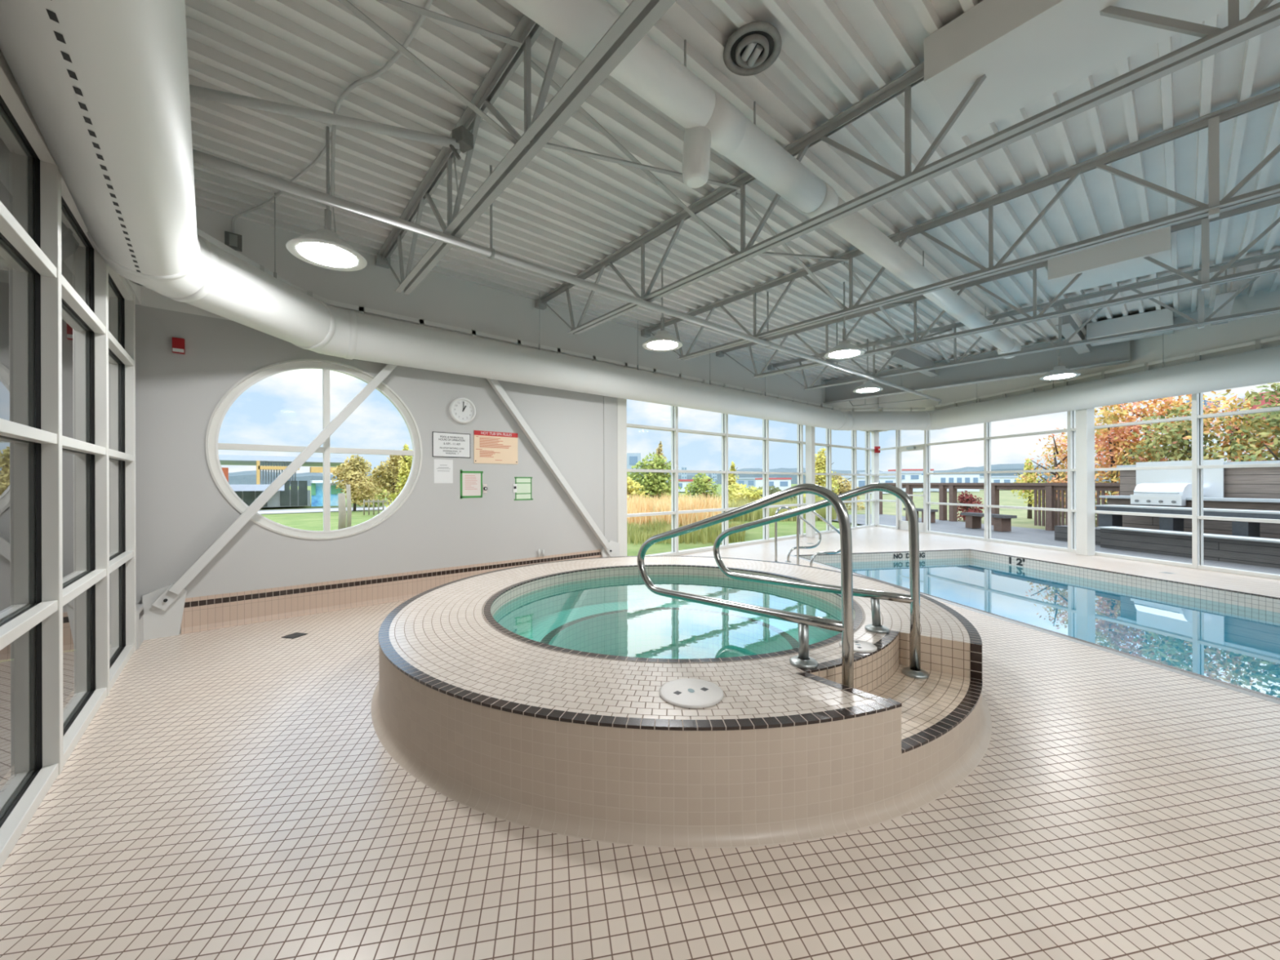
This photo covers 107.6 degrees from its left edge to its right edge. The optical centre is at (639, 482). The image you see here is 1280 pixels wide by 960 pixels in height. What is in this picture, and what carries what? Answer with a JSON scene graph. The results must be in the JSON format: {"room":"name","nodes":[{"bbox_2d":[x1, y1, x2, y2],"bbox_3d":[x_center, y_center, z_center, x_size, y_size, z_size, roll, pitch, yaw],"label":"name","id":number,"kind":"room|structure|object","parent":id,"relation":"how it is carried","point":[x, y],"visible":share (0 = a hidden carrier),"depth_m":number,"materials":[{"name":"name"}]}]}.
{"room":"indoor swimming pool","nodes":[
{"label":"indoor swimming pool","id":0,"kind":"room"},
{"bbox_2d":[0,180,14,781],"bbox_3d":[-1.933,-0.213,-1.565,3.430,3.360,12.350,0,0,-41],"label":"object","id":1,"kind":"structure","parent":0,"point":[6,474],"depth_m":3.74,"materials":[{"name":"paint"}]},
{"bbox_2d":[0,48,141,305],"bbox_3d":[-0.663,-2.258,-0.465,0.300,1.280,12.150,0,0,-41],"label":"wall","id":2,"kind":"structure","parent":0,"point":[6,150],"depth_m":2.42,"materials":[{"name":"paint"}]},
{"bbox_2d":[0,50,136,869],"bbox_3d":[-0.471,-0.098,-0.553,0.135,3.000,11.833,0,0,-41],"label":"window","id":3,"kind":"structure","parent":2,"relation":"in","point":[71,623],"depth_m":2.26,"materials":[{"name":"paint"}]},
{"bbox_2d":[189,84,473,199],"bbox_3d":[-2.184,-2.247,3.048,2.073,0.471,0.141,0,0,-16],"label":"pipe","id":4,"kind":"object","parent":2,"relation":"attached to","point":[462,140],"visible":0.86,"depth_m":3.08,"materials":[{"name":"metal"}]},
{"bbox_2d":[135,205,884,633],"bbox_3d":[1.463,-0.755,9.610,16.665,4.300,0.350,0,0,-41],"label":"wall","id":5,"kind":"structure","parent":0,"point":[181,511],"depth_m":5.64,"materials":[{"name":"paint"}]},
{"bbox_2d":[224,135,331,251],"bbox_3d":[-3.175,-2.475,4.125,2.055,0.322,0.142,0,0,31],"label":"conduit","id":6,"kind":"object","parent":5,"relation":"attached to","point":[233,240],"visible":0.82,"depth_m":4.54,"materials":[{"name":"metal"}]},
{"bbox_2d":[204,359,422,539],"bbox_3d":[-3.477,-0.363,5.192,1.970,1.970,0.136,0,0,-41],"label":"window","id":7,"kind":"structure","parent":5,"relation":"in","point":[211,445],"depth_m":5.16,"materials":[{"name":"paint"}]},
{"bbox_2d":[181,549,601,634],"bbox_3d":[-2.357,1.246,6.051,5.120,0.325,0.050,0,0,-41],"label":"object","id":8,"kind":"structure","parent":5,"relation":"attached to","point":[210,612],"depth_m":5.11,"materials":[{"name":"tile"}]},
{"bbox_2d":[434,459,453,483],"bbox_3d":[-2.502,-0.145,5.960,0.234,0.302,0.002,0,0,-41],"label":"paper notice","id":9,"kind":"object","parent":5,"relation":"attached to","point":[443,468],"visible":1,"depth_m":5.96,"materials":[{"name":"grey"}]},
{"bbox_2d":[432,431,470,457],"bbox_3d":[-2.421,-0.485,6.027,0.480,0.317,0.008,0,0,-41],"label":"sign","id":10,"kind":"object","parent":5,"relation":"attached to","point":[455,445],"visible":1,"depth_m":6.02,"materials":[{"name":"white"}]},
{"bbox_2d":[448,397,475,423],"bbox_3d":[-2.305,-0.942,6.097,0.336,0.336,0.054,0,0,-41],"label":"wall clock","id":11,"kind":"object","parent":5,"relation":"attached to","point":[462,410],"visible":1,"depth_m":6.09,"materials":[{"name":"white plastic"}]},
{"bbox_2d":[460,469,483,498],"bbox_3d":[-2.226,0.018,6.197,0.305,0.380,0.003,0,0,-41],"label":"notice","id":12,"kind":"object","parent":5,"relation":"attached to","point":[471,482],"visible":1,"depth_m":6.19,"materials":[{"name":"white paper"}]},
{"bbox_2d":[473,430,517,464],"bbox_3d":[-1.966,-0.480,6.417,0.625,0.437,0.012,0,0,-41],"label":"sign","id":13,"kind":"object","parent":5,"relation":"attached to","point":[490,447],"visible":1,"depth_m":6.40,"materials":[{"name":"paper"}]},
{"bbox_2d":[514,476,533,500],"bbox_3d":[-1.661,0.083,6.683,0.295,0.330,0.003,0,0,-41],"label":"notice","id":14,"kind":"object","parent":5,"relation":"attached to","point":[523,492],"visible":1,"depth_m":6.68,"materials":[{"name":"green paper"}]},
{"bbox_2d":[603,395,613,541],"bbox_3d":[-0.510,-0.198,7.670,0.200,2.900,0.012,0,0,-41],"label":"trim","id":15,"kind":"structure","parent":5,"relation":"attached to","point":[608,402],"depth_m":7.66,"materials":[{"name":"paint"}]},
{"bbox_2d":[196,227,1279,411],"bbox_3d":[3.133,-1.938,7.038,13.514,0.355,11.247,0,0,1],"label":"support rail","id":16,"kind":"object","parent":5,"relation":"attached to","point":[361,309],"visible":0.46,"depth_m":7.08,"materials":[{"name":"metal"}]},
{"bbox_2d":[626,405,874,555],"bbox_3d":[3.517,-0.132,11.519,10.465,3.040,0.135,0,0,-41],"label":"window","id":17,"kind":"structure","parent":5,"relation":"in","point":[674,429],"depth_m":10.86,"materials":[{"name":"paint"}]},
{"bbox_2d":[871,431,879,526],"bbox_3d":[7.463,-0.175,14.849,0.160,3.100,0.140,0,0,-11],"label":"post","id":18,"kind":"structure","parent":5,"relation":"attached to","point":[874,435],"depth_m":14.79,"materials":[{"name":"metal"}]},
{"bbox_2d":[0,526,1279,959],"bbox_3d":[5.451,1.381,4.968,16.438,0.001,12.620,0,0,-41],"label":"floor","id":19,"kind":"structure","parent":0,"point":[234,793],"depth_m":1.79,"materials":[{"name":"tile"}]},
{"bbox_2d":[142,364,396,639],"bbox_3d":[-3.629,-0.084,4.907,2.196,2.993,0.126,0,0,-41],"label":"diagonal brace","id":20,"kind":"object","parent":19,"relation":"on","point":[163,607],"visible":0.83,"depth_m":4.45,"materials":[{"name":"paint"}]},
{"bbox_2d":[486,378,619,557],"bbox_3d":[-1.256,-0.133,6.950,2.431,3.074,0.126,0,0,-41],"label":"diagonal brace","id":21,"kind":"object","parent":19,"relation":"on","point":[611,548],"visible":0.79,"depth_m":6.90,"materials":[{"name":"paint"}]},
{"bbox_2d":[617,397,626,556],"bbox_3d":[-0.367,-0.149,7.933,0.200,3.100,0.220,0,0,-41],"label":"column","id":22,"kind":"structure","parent":19,"relation":"on","point":[621,402],"depth_m":7.85,"materials":[{"name":"paint"}]},
{"bbox_2d":[370,555,991,848],"bbox_3d":[0.246,1.388,3.995,4.409,0.862,4.409,0,0,-1],"label":"hot tub","id":23,"kind":"object","parent":19,"relation":"on","point":[554,728],"visible":0.94,"depth_m":2.20,"materials":[{"name":"tile"}]},
{"bbox_2d":[493,577,841,636],"bbox_3d":[0.245,1.229,3.995,2.900,0.260,2.900,0,0,-41],"label":"basin","id":24,"kind":"object","parent":23,"relation":"in","point":[555,610],"depth_m":4.94,"materials":[{"name":"liquid"}]},
{"bbox_2d":[659,678,723,708],"bbox_3d":[0.233,0.952,2.131,0.290,0.011,0.290,0,0,-41],"label":"lid","id":25,"kind":"object","parent":23,"relation":"on","point":[692,693],"visible":1,"depth_m":2.11,"materials":[{"name":"white plastic"}]},
{"bbox_2d":[636,483,853,688],"bbox_3d":[0.526,0.584,2.863,0.144,1.158,1.649,0,0,-41],"label":"handrail","id":26,"kind":"object","parent":23,"relation":"on","point":[846,626],"visible":0.88,"depth_m":2.45,"materials":[{"name":"silver metal"}]},
{"bbox_2d":[713,483,928,679],"bbox_3d":[1.184,0.582,3.411,0.174,1.158,1.649,0,0,-41],"label":"handrail","id":27,"kind":"object","parent":23,"relation":"on","point":[914,671],"visible":0.98,"depth_m":2.99,"materials":[{"name":"silver metal"}]},
{"bbox_2d":[774,506,821,562],"bbox_3d":[2.779,0.902,8.261,0.921,0.978,0.100,0,0,-11],"label":"grab rail","id":28,"kind":"object","parent":19,"relation":"on","point":[817,544],"visible":0.89,"depth_m":8.22,"materials":[{"name":"silver metal"}]},
{"bbox_2d":[805,425,815,537],"bbox_3d":[4.359,-0.165,11.978,0.170,3.100,0.170,0,0,-41],"label":"column","id":29,"kind":"structure","parent":19,"relation":"on","point":[810,430],"depth_m":11.92,"materials":[{"name":"paint"}]},
{"bbox_2d":[796,511,840,566],"bbox_3d":[2.957,0.901,7.649,0.921,0.978,0.100,0,0,-11],"label":"grab rail","id":30,"kind":"object","parent":19,"relation":"on","point":[812,512],"visible":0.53,"depth_m":7.61,"materials":[{"name":"silver metal"}]},
{"bbox_2d":[790,549,1279,704],"bbox_3d":[5.679,2.005,4.987,4.065,1.252,8.975,0,0,-11],"label":"swimming pool","id":31,"kind":"object","parent":19,"relation":"in","point":[1240,654],"visible":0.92,"depth_m":6.70,"materials":[{"name":"liquid"}]},
{"bbox_2d":[824,557,1279,626],"bbox_3d":[5.724,1.551,4.968,7.785,0.001,9.592,0,0,-41],"label":"pool edge","id":32,"kind":"object","parent":31,"relation":"in","point":[964,571],"visible":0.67,"depth_m":7.16,"materials":[{"name":"tile"}]},
{"bbox_2d":[874,577,1279,697],"bbox_3d":[5.727,2.155,4.968,3.890,0.950,8.830,0,0,-11],"label":"basin","id":33,"kind":"object","parent":31,"relation":"in","point":[1242,653],"depth_m":6.69,"materials":[{"name":"paint"}]},
{"bbox_2d":[1075,407,1094,555],"bbox_3d":[8.460,-0.179,8.893,0.190,3.100,0.190,0,0,-11],"label":"column","id":34,"kind":"structure","parent":19,"relation":"on","point":[1085,418],"depth_m":8.81,"materials":[{"name":"paint"}]},
{"bbox_2d":[184,0,1279,380],"bbox_3d":[5.474,-2.712,4.849,16.538,0.066,12.810,0,0,-41],"label":"ceiling","id":35,"kind":"structure","parent":0,"point":[565,212],"depth_m":3.89,"materials":[{"name":"metal"}]},
{"bbox_2d":[285,126,367,271],"bbox_3d":[-2.328,-2.170,3.491,0.504,0.964,0.504,0,0,-41],"label":"pendant lamp","id":36,"kind":"object","parent":35,"relation":"hanging from","point":[324,248],"visible":0.99,"depth_m":3.47,"materials":[{"name":"metal"}]},
{"bbox_2d":[330,0,433,195],"bbox_3d":[-1.203,-2.392,2.503,2.952,0.504,0.195,0,0,44],"label":"conduit","id":37,"kind":"object","parent":35,"relation":"attached to","point":[428,4],"visible":0.92,"depth_m":3.05,"materials":[{"name":"metal"}]},
{"bbox_2d":[375,0,676,294],"bbox_3d":[0.922,-2.317,0.913,0.140,0.688,12.170,0,0,-41],"label":"joist","id":38,"kind":"object","parent":35,"relation":"attached to","point":[639,16],"visible":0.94,"depth_m":2.88,"materials":[{"name":"paint"}]},
{"bbox_2d":[337,0,522,144],"bbox_3d":[-1.421,-2.308,2.162,1.868,0.571,0.096,0,0,-41],"label":"cross bridging","id":39,"kind":"object","parent":38,"relation":"attached to","point":[400,3],"visible":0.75,"depth_m":2.47,"materials":[{"name":"paint"}]},
{"bbox_2d":[192,149,941,404],"bbox_3d":[2.086,-2.255,6.785,13.270,0.825,0.097,0,0,-41],"label":"pipe","id":40,"kind":"object","parent":35,"relation":"hanging from","point":[200,157],"visible":0.94,"depth_m":3.83,"materials":[{"name":"metal"}]},
{"bbox_2d":[0,0,1279,431],"bbox_3d":[4.965,-2.019,4.432,14.725,1.316,12.044,0,0,-41],"label":"duct","id":41,"kind":"object","parent":35,"relation":"hanging from","point":[104,84],"visible":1,"depth_m":2.96,"materials":[{"name":"metal"}]},
{"bbox_2d":[642,267,682,351],"bbox_3d":[0.276,-2.179,5.800,0.504,0.964,0.504,0,0,-41],"label":"pendant lamp","id":42,"kind":"object","parent":35,"relation":"hanging from","point":[662,340],"visible":0.98,"depth_m":5.76,"materials":[{"name":"metal"}]},
{"bbox_2d":[723,21,782,75],"bbox_3d":[0.687,-2.637,2.869,0.350,0.054,0.350,0,0,-41],"label":"ceiling vent","id":43,"kind":"object","parent":35,"relation":"in","point":[753,47],"visible":1,"depth_m":2.85,"materials":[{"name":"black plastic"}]},
{"bbox_2d":[504,0,1021,358],"bbox_3d":[2.505,-2.296,4.777,10.442,0.745,0.329,0,0,-41],"label":"duct","id":44,"kind":"object","parent":35,"relation":"hanging from","point":[708,120],"visible":0.91,"depth_m":2.94,"materials":[{"name":"metal"}]},
{"bbox_2d":[997,337,1021,358],"bbox_3d":[6.342,-2.332,8.082,0.312,0.329,0.329,0,0,-41],"label":"outlet","id":45,"kind":"object","parent":44,"relation":"attached to","point":[1016,347],"depth_m":7.96,"materials":[{"name":"paint"}]},
{"bbox_2d":[824,281,865,359],"bbox_3d":[2.718,-2.187,6.228,0.504,0.964,0.504,0,0,-41],"label":"pendant lamp","id":46,"kind":"object","parent":35,"relation":"hanging from","point":[845,349],"visible":0.99,"depth_m":6.19,"materials":[{"name":"metal"}]},
{"bbox_2d":[534,0,1279,334],"bbox_3d":[2.482,-2.322,2.257,0.140,0.688,12.170,0,0,-41],"label":"joist","id":47,"kind":"object","parent":35,"relation":"attached to","point":[1262,19],"visible":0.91,"depth_m":3.08,"materials":[{"name":"paint"}]},
{"bbox_2d":[530,59,740,253],"bbox_3d":[0.086,-2.313,3.461,2.008,0.571,0.096,0,0,-41],"label":"cross bridging","id":48,"kind":"object","parent":47,"relation":"attached to","point":[635,163],"visible":0.68,"depth_m":3.32,"materials":[{"name":"paint"}]},
{"bbox_2d":[640,86,1279,360],"bbox_3d":[4.028,-2.308,3.589,0.140,0.728,12.170,0,0,-41],"label":"joist","id":49,"kind":"object","parent":35,"relation":"attached to","point":[1212,120],"visible":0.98,"depth_m":4.11,"materials":[{"name":"paint"}]},
{"bbox_2d":[735,192,848,308],"bbox_3d":[1.640,-2.318,4.798,1.988,0.571,0.096,0,0,-41],"label":"cross bridging","id":50,"kind":"object","parent":49,"relation":"attached to","point":[791,254],"visible":0.82,"depth_m":4.80,"materials":[{"name":"paint"}]},
{"bbox_2d":[823,334,1130,404],"bbox_3d":[6.676,-2.383,10.198,0.220,0.580,5.530,0,0,-41],"label":"girder","id":51,"kind":"object","parent":35,"relation":"attached to","point":[1114,353],"visible":0.79,"depth_m":9.59,"materials":[{"name":"metal"}]},
{"bbox_2d":[886,342,938,377],"bbox_3d":[5.574,-2.485,9.493,2.350,0.308,0.160,0,0,-41],"label":"header beam","id":52,"kind":"structure","parent":51,"relation":"attached to","point":[906,357],"depth_m":9.39,"materials":[{"name":"metal"}]},
{"bbox_2d":[1055,304,1090,354],"bbox_3d":[7.133,-2.490,7.683,2.350,0.308,0.160,0,0,-41],"label":"header beam","id":53,"kind":"structure","parent":51,"relation":"attached to","point":[1069,326],"depth_m":7.48,"materials":[{"name":"metal"}]},
{"bbox_2d":[715,195,1279,377],"bbox_3d":[5.543,-2.313,4.894,0.140,0.728,12.170,0,0,-41],"label":"joist","id":54,"kind":"object","parent":35,"relation":"attached to","point":[1206,282],"visible":0.93,"depth_m":5.70,"materials":[{"name":"paint"}]},
{"bbox_2d":[843,262,913,342],"bbox_3d":[3.170,-2.324,6.117,1.948,0.571,0.096,0,0,-41],"label":"cross bridging","id":55,"kind":"object","parent":54,"relation":"attached to","point":[846,264],"visible":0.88,"depth_m":6.24,"materials":[{"name":"paint"}]},
{"bbox_2d":[767,250,1279,390],"bbox_3d":[6.208,-2.315,6.881,0.140,0.728,10.026,0,0,-41],"label":"joist","id":56,"kind":"object","parent":35,"relation":"attached to","point":[1201,322],"visible":0.94,"depth_m":6.69,"materials":[{"name":"paint"}]},
{"bbox_2d":[1210,269,1236,325],"bbox_3d":[7.891,-2.493,6.343,1.750,0.308,0.160,0,0,-41],"label":"header beam","id":57,"kind":"structure","parent":56,"relation":"attached to","point":[1220,298],"depth_m":6.10,"materials":[{"name":"metal"}]},
{"bbox_2d":[1039,340,1080,380],"bbox_3d":[6.821,-2.201,7.610,0.504,0.964,0.504,0,0,-41],"label":"pendant lamp","id":58,"kind":"object","parent":35,"relation":"hanging from","point":[1060,372],"visible":0.97,"depth_m":7.55,"materials":[{"name":"metal"}]},
{"bbox_2d":[924,0,1246,137],"bbox_3d":[3.441,-2.540,1.328,0.700,0.257,4.510,0,0,-41],"label":"ceiling panel","id":59,"kind":"object","parent":35,"relation":"attached to","point":[1028,51],"visible":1,"depth_m":2.62,"materials":[{"name":"paint"}]},
{"bbox_2d":[1047,226,1171,294],"bbox_3d":[5.442,-2.547,5.440,0.700,0.257,0.970,0,0,-41],"label":"ceiling box","id":60,"kind":"object","parent":35,"relation":"attached to","point":[1123,259],"visible":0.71,"depth_m":5.28,"materials":[{"name":"paint"}]},
{"bbox_2d":[1086,306,1173,346],"bbox_3d":[8.099,-2.556,7.749,0.700,0.257,0.960,0,0,-41],"label":"ceiling box","id":61,"kind":"object","parent":35,"relation":"attached to","point":[1161,317],"visible":0.79,"depth_m":7.56,"materials":[{"name":"paint"}]},
{"bbox_2d":[875,284,1279,431],"bbox_3d":[8.826,-2.290,7.732,0.300,1.280,14.700,0,0,-11],"label":"wall","id":62,"kind":"structure","parent":0,"point":[1184,341],"depth_m":7.63,"materials":[{"name":"paint"}]},
{"bbox_2d":[875,392,1279,579],"bbox_3d":[8.875,-0.150,7.689,0.135,3.040,14.660,0,0,-11],"label":"window","id":63,"kind":"structure","parent":62,"relation":"in","point":[1197,416],"depth_m":8.88,"materials":[{"name":"paint"}]},
{"bbox_2d":[897,445,924,532],"bbox_3d":[7.753,0.169,13.382,0.120,2.390,1.027,0,0,-11],"label":"door","id":64,"kind":"structure","parent":63,"relation":"attached to","point":[904,525],"depth_m":13.66,"materials":[{"name":"paint"}]},
{"label":"outside","id":65,"kind":"structure","parent":0,"visible":0},
{"bbox_2d":[824,514,1279,574],"bbox_3d":[11.132,1.422,8.649,16.397,0.001,23.726,0,0,-41],"label":"deck","id":66,"kind":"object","parent":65,"point":[1033,535],"depth_m":12.21,"materials":[{"name":"concrete"}]},
{"bbox_2d":[960,512,1017,531],"bbox_3d":[10.542,1.179,14.204,0.400,0.470,1.500,0,0,-11],"label":"bench","id":67,"kind":"object","parent":66,"relation":"on","point":[1002,522],"visible":0.95,"depth_m":13.79,"materials":[{"name":"brown wood"}]},
{"bbox_2d":[879,482,1119,530],"bbox_3d":[11.696,0.730,16.697,0.200,1.460,9.550,0,0,-11],"label":"fence","id":68,"kind":"object","parent":66,"relation":"on","point":[1049,490],"visible":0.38,"depth_m":14.33,"materials":[{"name":"brown wood"}]},
{"bbox_2d":[1095,504,1279,537],"bbox_3d":[11.850,0.992,7.412,0.560,0.935,7.749,0,0,-11],"label":"stone table","id":69,"kind":"object","parent":66,"relation":"on","point":[1250,529],"visible":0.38,"depth_m":9.76,"materials":[{"name":"stone"}]},
{"bbox_2d":[1097,526,1279,568],"bbox_3d":[11.022,1.218,6.926,0.470,0.490,7.103,0,0,-11],"label":"stone bench","id":70,"kind":"object","parent":66,"relation":"on","point":[1256,551],"visible":0.9,"depth_m":8.88,"materials":[{"name":"stone"}]},
{"bbox_2d":[1099,495,1279,538],"bbox_3d":[12.592,0.887,7.792,0.540,1.140,8.219,0,0,-11],"label":"countertop","id":71,"kind":"structure","parent":66,"relation":"on","point":[1271,531],"depth_m":9.77,"materials":[{"name":"stone"}]},
{"bbox_2d":[1129,483,1191,506],"bbox_3d":[11.912,0.255,10.639,0.590,0.490,0.912,0,0,-11],"label":"gas grill","id":72,"kind":"object","parent":71,"relation":"on","point":[1156,494],"visible":0.98,"depth_m":10.51,"materials":[{"name":"metal"}]},
{"bbox_2d":[1133,483,1191,495],"bbox_3d":[11.956,0.144,10.647,0.500,0.270,0.873,0,0,-11],"label":"hood","id":73,"kind":"object","parent":72,"relation":"attached to","point":[1142,489],"depth_m":10.53,"materials":[{"name":"metal"}]},
{"bbox_2d":[1099,495,1279,502],"bbox_3d":[12.590,0.345,7.792,0.540,0.055,8.219,0,0,-11],"label":"countertop","id":74,"kind":"structure","parent":71,"relation":"on","point":[1247,500],"depth_m":9.58,"materials":[{"name":"stone"}]},
{"bbox_2d":[1116,460,1279,498],"bbox_3d":[13.031,0.506,7.881,0.300,1.900,8.230,0,0,-11],"label":"wall","id":75,"kind":"structure","parent":66,"relation":"on","point":[1264,482],"depth_m":9.73,"materials":[{"name":"brown wood"}]},
{"bbox_2d":[1136,459,1223,497],"bbox_3d":[12.324,-0.092,10.742,0.020,0.820,1.517,0,0,-11],"label":"backsplash","id":76,"kind":"structure","parent":75,"relation":"attached to","point":[1213,478],"depth_m":10.62,"materials":[{"name":"metal"}]},
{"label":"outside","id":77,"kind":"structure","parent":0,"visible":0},
{"bbox_2d":[678,488,1119,529],"bbox_3d":[300.346,0.489,123.055,650.282,0.001,398.372,0,0,-41],"label":"field","id":78,"kind":"structure","parent":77,"point":[1006,498],"depth_m":30.21,"materials":[{"name":"green plant"}]},
{"bbox_2d":[858,471,923,491],"bbox_3d":[37.333,-0.177,70.000,6.180,2.900,6.300,0,0,0],"label":"warehouse","id":79,"kind":"structure","parent":78,"relation":"on","point":[907,476],"depth_m":67.01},
{"bbox_2d":[921,474,979,491],"bbox_3d":[45.710,0.045,70.000,8.310,2.400,8.331,0,0,-41],"label":"warehouse","id":80,"kind":"structure","parent":78,"relation":"on","point":[971,477],"depth_m":67.01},
{"bbox_2d":[957,490,984,521],"bbox_3d":[12.527,0.911,17.806,1.026,1.243,1.492,0,0,19],"label":"shrub","id":81,"kind":"object","parent":78,"relation":"on","point":[962,499],"visible":0.68,"depth_m":17.76,"materials":[{"name":"red plant"}]},
{"bbox_2d":[1010,457,1044,518],"bbox_3d":[15.967,0.223,18.876,1.580,2.452,1.050,0,0,-7],"label":"shrub","id":82,"kind":"object","parent":78,"relation":"on","point":[1030,495],"visible":0.58,"depth_m":18.86,"materials":[{"name":"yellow plant"}]},
{"bbox_2d":[1013,427,1067,525],"bbox_3d":[13.620,-0.191,15.432,1.903,3.296,2.042,0,0,30],"label":"maple tree","id":83,"kind":"object","parent":78,"relation":"on","point":[1057,448],"visible":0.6,"depth_m":15.53,"materials":[{"name":"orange plant"}]},
{"bbox_2d":[1053,400,1165,508],"bbox_3d":[14.360,-0.645,14.275,2.817,4.200,2.263,0,0,-8],"label":"maple tree","id":84,"kind":"object","parent":78,"relation":"on","point":[1112,459],"visible":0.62,"depth_m":14.10,"materials":[{"name":"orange plant"}]},
{"bbox_2d":[1094,394,1213,478],"bbox_3d":[15.772,-0.861,14.493,2.712,4.622,2.599,0,0,-41],"label":"maple tree","id":85,"kind":"object","parent":78,"relation":"on","point":[1167,401],"visible":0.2,"depth_m":14.03,"materials":[{"name":"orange plant"}]},
{"bbox_2d":[1122,404,1248,465],"bbox_3d":[14.966,-0.366,12.711,2.336,3.637,2.235,0,0,8],"label":"maple tree","id":86,"kind":"object","parent":78,"relation":"on","point":[1178,437],"visible":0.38,"depth_m":12.80,"materials":[{"name":"green plant"}]},
{"bbox_2d":[1120,391,1279,462],"bbox_3d":[63.529,-4.016,51.606,16.280,10.400,14.546,0,0,-41],"label":"maple tree","id":87,"kind":"object","parent":78,"relation":"on","point":[1241,395],"visible":0.12,"depth_m":48.01,"materials":[{"name":"plant"}]},
{"bbox_2d":[1171,389,1279,462],"bbox_3d":[15.134,-0.497,12.082,3.051,3.898,2.629,0,0,-41],"label":"maple tree","id":88,"kind":"object","parent":78,"relation":"on","point":[1230,420],"visible":0.3,"depth_m":11.98,"materials":[{"name":"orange plant"}]},
{"bbox_2d":[1203,382,1279,462],"bbox_3d":[15.400,-0.677,10.854,2.852,4.257,3.700,0,0,-41],"label":"maple tree","id":89,"kind":"object","parent":78,"relation":"on","point":[1275,422],"visible":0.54,"depth_m":11.24,"materials":[{"name":"green plant"}]},
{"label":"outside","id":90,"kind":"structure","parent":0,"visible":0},
{"bbox_2d":[228,463,1119,485],"bbox_3d":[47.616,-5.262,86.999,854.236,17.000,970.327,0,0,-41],"label":"hills","id":91,"kind":"structure","parent":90,"point":[242,477],"depth_m":356.36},
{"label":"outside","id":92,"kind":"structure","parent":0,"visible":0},
{"bbox_2d":[0,484,865,662],"bbox_3d":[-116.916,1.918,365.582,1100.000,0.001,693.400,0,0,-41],"label":"lawn","id":93,"kind":"structure","parent":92,"point":[311,521],"depth_m":17.21,"materials":[{"name":"green plant"}]},
{"bbox_2d":[218,454,364,507],"bbox_3d":[-23.552,-0.045,31.055,7.846,3.050,10.200,0,0,-41],"label":"building","id":94,"kind":"structure","parent":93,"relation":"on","point":[284,496],"depth_m":28.71,"materials":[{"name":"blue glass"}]},
{"bbox_2d":[331,453,384,511],"bbox_3d":[-15.458,-0.011,25.915,2.737,3.174,2.762,0,0,-41],"label":"bushy tree","id":95,"kind":"object","parent":93,"relation":"on","point":[353,473],"visible":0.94,"depth_m":25.45,"materials":[{"name":"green plant"}]},
{"bbox_2d":[370,454,403,504],"bbox_3d":[-12.606,-0.065,24.138,2.400,3.263,2.050,0,0,-41],"label":"bushy tree","id":96,"kind":"object","parent":93,"relation":"on","point":[387,473],"visible":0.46,"depth_m":23.53,"materials":[{"name":"green plant"}]},
{"bbox_2d":[385,443,412,507],"bbox_3d":[-10.999,-0.138,22.067,1.828,3.398,1.418,0,0,-41],"label":"bushy tree","id":97,"kind":"object","parent":93,"relation":"on","point":[406,460],"visible":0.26,"depth_m":21.79,"materials":[{"name":"green plant"}]},
{"bbox_2d":[626,452,684,502],"bbox_3d":[0.611,0.142,20.906,3.138,3.075,2.884,0,0,25],"label":"bushy tree","id":98,"kind":"object","parent":93,"relation":"on","point":[660,478],"visible":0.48,"depth_m":20.60,"materials":[{"name":"green plant"}]},
{"bbox_2d":[626,490,729,526],"bbox_3d":[-0.054,0.877,15.764,6.931,1.287,4.963,0,0,0],"label":"grass","id":99,"kind":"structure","parent":93,"relation":"on","point":[636,505],"depth_m":14.33,"materials":[{"name":"plant"}]},
{"bbox_2d":[626,518,746,545],"bbox_3d":[-0.363,1.242,13.253,7.358,0.558,3.895,0,0,0],"label":"meadow grass","id":100,"kind":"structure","parent":93,"relation":"on","point":[637,533],"depth_m":12.13,"materials":[{"name":"plant"}]},
{"bbox_2d":[684,473,721,502],"bbox_3d":[3.613,0.526,26.144,2.456,2.270,2.205,0,0,-41],"label":"shrub","id":101,"kind":"object","parent":93,"relation":"on","point":[699,485],"visible":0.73,"depth_m":25.76,"materials":[{"name":"green plant"}]},
{"bbox_2d":[720,483,762,507],"bbox_3d":[4.661,0.818,20.983,2.068,1.631,2.308,0,0,-6],"label":"shrub","id":102,"kind":"object","parent":93,"relation":"on","point":[745,492],"visible":0.48,"depth_m":20.56,"materials":[{"name":"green plant"}]},
{"bbox_2d":[720,496,836,521],"bbox_3d":[6.652,0.943,21.174,6.079,1.108,7.140,0,0,10],"label":"grass","id":103,"kind":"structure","parent":93,"relation":"on","point":[756,515],"depth_m":18.47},
{"bbox_2d":[803,447,839,502],"bbox_3d":[8.130,-0.093,21.956,1.946,3.178,1.977,0,0,-18],"label":"bushy tree","id":104,"kind":"object","parent":93,"relation":"on","point":[820,460],"visible":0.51,"depth_m":21.82,"materials":[{"name":"green plant"}]},
{"bbox_2d":[831,471,865,510],"bbox_3d":[11.233,0.489,26.043,2.394,2.240,1.940,0,0,3],"label":"shrub","id":105,"kind":"object","parent":93,"relation":"on","point":[843,487],"visible":0.35,"depth_m":25.66,"materials":[{"name":"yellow plant"}]},
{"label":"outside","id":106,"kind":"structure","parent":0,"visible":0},
{"bbox_2d":[257,506,386,514],"bbox_3d":[-17.254,1.549,27.698,22.000,0.001,4.500,0,0,-41],"label":"path","id":107,"kind":"structure","parent":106,"point":[297,510],"depth_m":26.25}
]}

